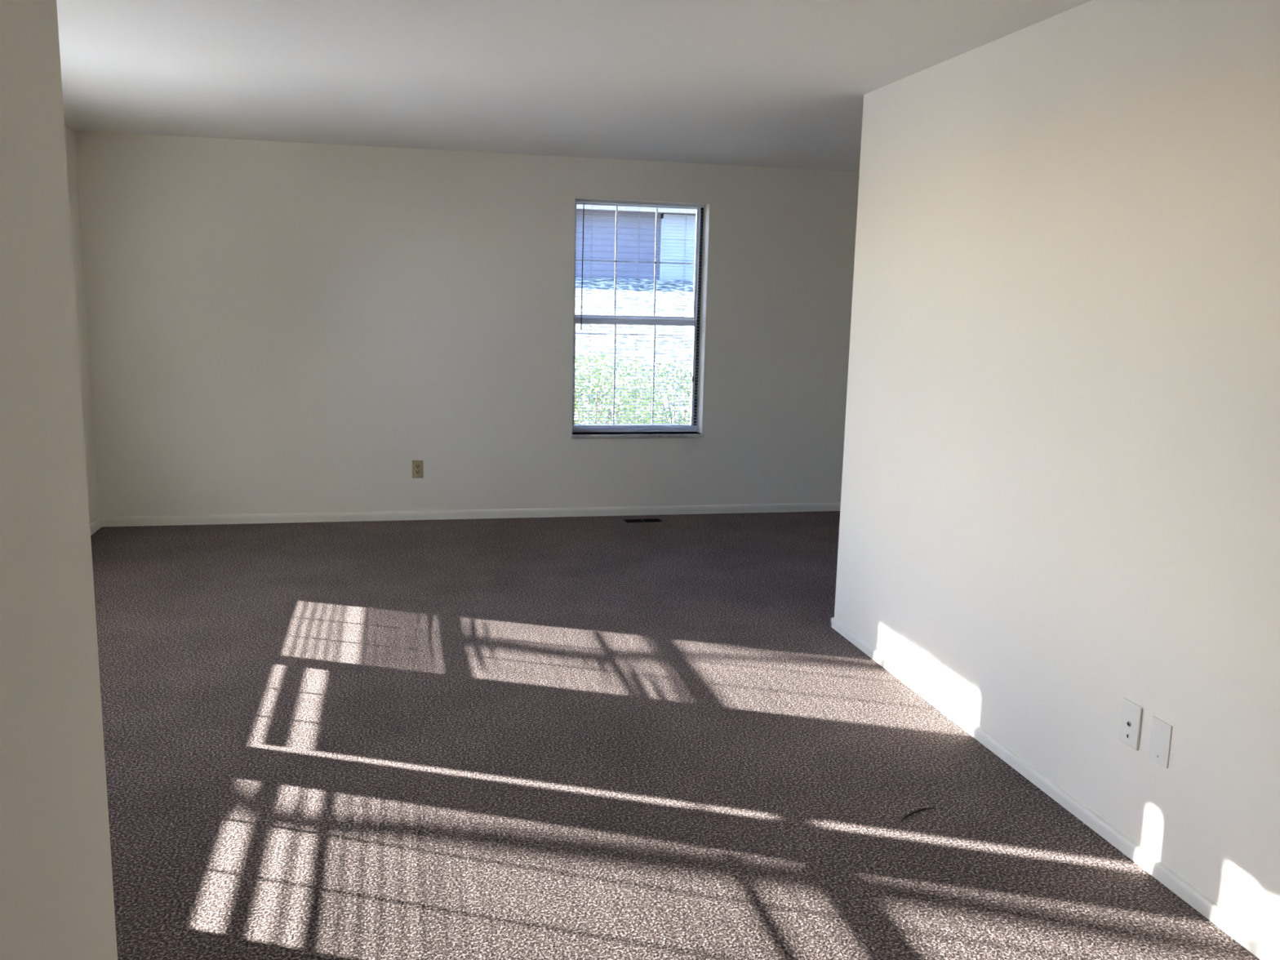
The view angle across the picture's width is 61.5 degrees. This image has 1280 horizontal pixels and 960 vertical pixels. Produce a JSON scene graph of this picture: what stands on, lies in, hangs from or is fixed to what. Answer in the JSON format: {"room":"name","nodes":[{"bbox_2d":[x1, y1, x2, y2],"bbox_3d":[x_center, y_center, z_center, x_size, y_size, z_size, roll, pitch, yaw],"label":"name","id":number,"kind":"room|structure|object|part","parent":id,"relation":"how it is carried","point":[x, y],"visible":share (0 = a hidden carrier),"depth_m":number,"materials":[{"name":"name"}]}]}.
{"room":"empty living room","nodes":[
{"label":"empty living room","id":0,"kind":"room"},
{"bbox_2d":[0,0,117,959],"bbox_3d":[-0.400,0.429,-0.483,0.115,2.590,4.300,-1,10,-13],"label":"wall","id":1,"kind":"structure","parent":0,"point":[57,900],"depth_m":1.38,"materials":[{"name":"paint"}]},
{"bbox_2d":[64,125,99,524],"bbox_3d":[-2.401,-0.019,1.844,0.140,2.690,10.079,-1,10,-13],"label":"wall","id":2,"kind":"structure","parent":0,"point":[70,134],"depth_m":6.57,"materials":[{"name":"paint"}]},
{"bbox_2d":[89,517,102,535],"bbox_3d":[-2.709,0.860,3.616,0.015,0.083,6.839,-1,10,-13],"label":"baseboard","id":3,"kind":"structure","parent":2,"relation":"attached to","point":[95,525],"depth_m":6.76,"materials":[{"name":"paint"}]},
{"bbox_2d":[75,130,859,516],"bbox_3d":[-0.303,-0.943,7.516,6.747,2.690,0.220,-1,10,-13],"label":"wall","id":4,"kind":"structure","parent":0,"point":[273,326],"depth_m":7.12,"materials":[{"name":"paint"}]},
{"bbox_2d":[412,460,422,478],"bbox_3d":[-1.504,-0.073,7.278,0.073,0.122,0.009,-1,10,-13],"label":"power outlet","id":5,"kind":"object","parent":4,"relation":"attached to","point":[417,465],"visible":1,"depth_m":7.28,"materials":[{"name":"beige plastic"}]},
{"bbox_2d":[99,502,840,526],"bbox_3d":[-0.306,0.233,7.604,6.467,0.083,0.015,-1,10,-13],"label":"baseboard","id":6,"kind":"structure","parent":4,"relation":"attached to","point":[799,507],"depth_m":7.38,"materials":[{"name":"paint"}]},
{"bbox_2d":[570,202,704,438],"bbox_3d":[-0.018,-1.114,7.540,0.959,1.617,0.242,-1,10,-13],"label":"window","id":7,"kind":"structure","parent":4,"relation":"in","point":[586,319],"depth_m":7.62,"materials":[{"name":"white plastic"}]},
{"bbox_3d":[-0.040,-0.754,7.662,0.895,0.778,0.026,-1,10,-13],"label":"sash","id":8,"kind":"part","parent":7,"relation":"part of","materials":[{"name":"white plastic"}]},
{"bbox_3d":[-0.029,-1.517,7.562,0.895,0.804,0.026,-1,10,-13],"label":"sash","id":9,"kind":"part","parent":7,"relation":"part of","materials":[{"name":"white plastic"}]},
{"bbox_3d":[-0.027,-0.320,7.631,0.959,0.022,0.152,-1,10,-13],"label":"sill","id":10,"kind":"part","parent":7,"relation":"part of","materials":[{"name":"stone"}]},
{"bbox_2d":[572,200,704,428],"bbox_3d":[-0.018,-1.139,7.537,0.921,1.563,0.048,-1,10,-13],"label":"window blind","id":11,"kind":"object","parent":7,"relation":"attached to","point":[588,426],"visible":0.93,"depth_m":7.58,"materials":[{"name":"paint"}]},
{"bbox_3d":[-0.039,-0.379,7.676,0.921,0.018,0.024,-1,10,-13],"label":"rail","id":12,"kind":"part","parent":11,"relation":"part of","materials":[{"name":"paint"}]},
{"bbox_3d":[0.391,-1.297,7.586,0.015,1.208,0.015,-1,10,-13],"label":"pull cord","id":13,"kind":"part","parent":11,"relation":"part of","materials":[{"name":"grey plastic"}]},
{"bbox_2d":[56,0,1091,172],"bbox_3d":[0.838,-1.363,2.415,6.507,0.120,9.979,-1,10,-13],"label":"ceiling","id":14,"kind":"structure","parent":0,"point":[766,83],"depth_m":4.38,"materials":[{"name":"paint"}]},
{"bbox_2d":[90,511,1260,959],"bbox_3d":[0.776,1.169,2.850,6.507,0.140,9.979,-1,10,-13],"label":"floor","id":15,"kind":"structure","parent":0,"point":[593,737],"depth_m":3.54,"materials":[{"name":"brown carpet"}]},
{"bbox_2d":[622,518,662,522],"bbox_3d":[0.020,0.344,7.499,0.270,0.124,0.115,-1,10,-13],"label":"floor vent","id":16,"kind":"object","parent":15,"relation":"in","point":[652,520],"visible":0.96,"depth_m":7.51,"materials":[{"name":"brown metal"}]},
{"bbox_2d":[902,807,935,821],"bbox_3d":[0.847,1.020,3.298,0.157,0.005,0.020,-6,12,-37],"label":"thread","id":17,"kind":"object","parent":15,"relation":"on","point":[913,812],"visible":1,"depth_m":3.30,"materials":[{"name":"black fabric"}]},
{"bbox_2d":[834,0,1279,951],"bbox_3d":[1.807,0.143,1.497,0.120,2.590,7.238,-1,10,-13],"label":"wall","id":18,"kind":"structure","parent":0,"point":[1060,493],"depth_m":3.21,"materials":[{"name":"paint"}]},
{"bbox_2d":[830,617,1279,959],"bbox_3d":[1.713,1.308,1.689,0.015,0.066,7.251,-1,10,-13],"label":"baseboard","id":19,"kind":"structure","parent":18,"relation":"attached to","point":[1242,935],"depth_m":3.24,"materials":[{"name":"paint"}]},
{"bbox_2d":[1118,697,1142,751],"bbox_3d":[1.395,0.695,3.065,0.011,0.128,0.080,-1,10,-13],"label":"jack plate","id":20,"kind":"object","parent":18,"relation":"attached to","point":[1131,713],"visible":1,"depth_m":3.06,"materials":[{"name":"white plastic"}]},
{"bbox_2d":[1148,715,1172,768],"bbox_3d":[1.425,0.718,2.949,0.004,0.122,0.076,-1,10,-13],"label":"blank plate","id":21,"kind":"object","parent":18,"relation":"attached to","point":[1161,731],"visible":1,"depth_m":2.95,"materials":[{"name":"white plastic"}]},
{"label":"outside","id":22,"kind":"structure","parent":0,"visible":0},
{"bbox_2d":[574,277,693,424],"bbox_3d":[0.926,-2.406,18.518,70.000,2.276,60.000,-1,10,-13],"label":"ground","id":23,"kind":"structure","parent":22,"point":[664,288],"depth_m":17.77,"materials":[{"name":"white snow"}]},
{"bbox_2d":[573,350,664,424],"bbox_3d":[-0.417,-0.477,9.560,1.267,1.353,1.286,-1,10,-13],"label":"shrub","id":24,"kind":"object","parent":23,"relation":"on","point":[599,388],"visible":0.3,"depth_m":9.37,"materials":[{"name":"green plant"}]},
{"bbox_2d":[575,204,696,279],"bbox_3d":[-2.400,-6.450,28.492,25.000,5.020,9.200,-1,10,-13],"label":"house","id":25,"kind":"structure","parent":23,"relation":"on","point":[674,250],"depth_m":25.00,"materials":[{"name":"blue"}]},
{"bbox_3d":[2.149,-5.089,25.558,3.450,2.250,0.060,-1,10,-13],"label":"door trim","id":26,"kind":"part","parent":25,"relation":"part of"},
{"bbox_2d":[615,359,692,424],"bbox_3d":[0.389,-0.666,10.793,1.248,1.080,1.288,-1,10,-13],"label":"shrub","id":27,"kind":"object","parent":23,"relation":"on","point":[662,370],"visible":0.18,"depth_m":10.65,"materials":[{"name":"green plant"}]}
]}

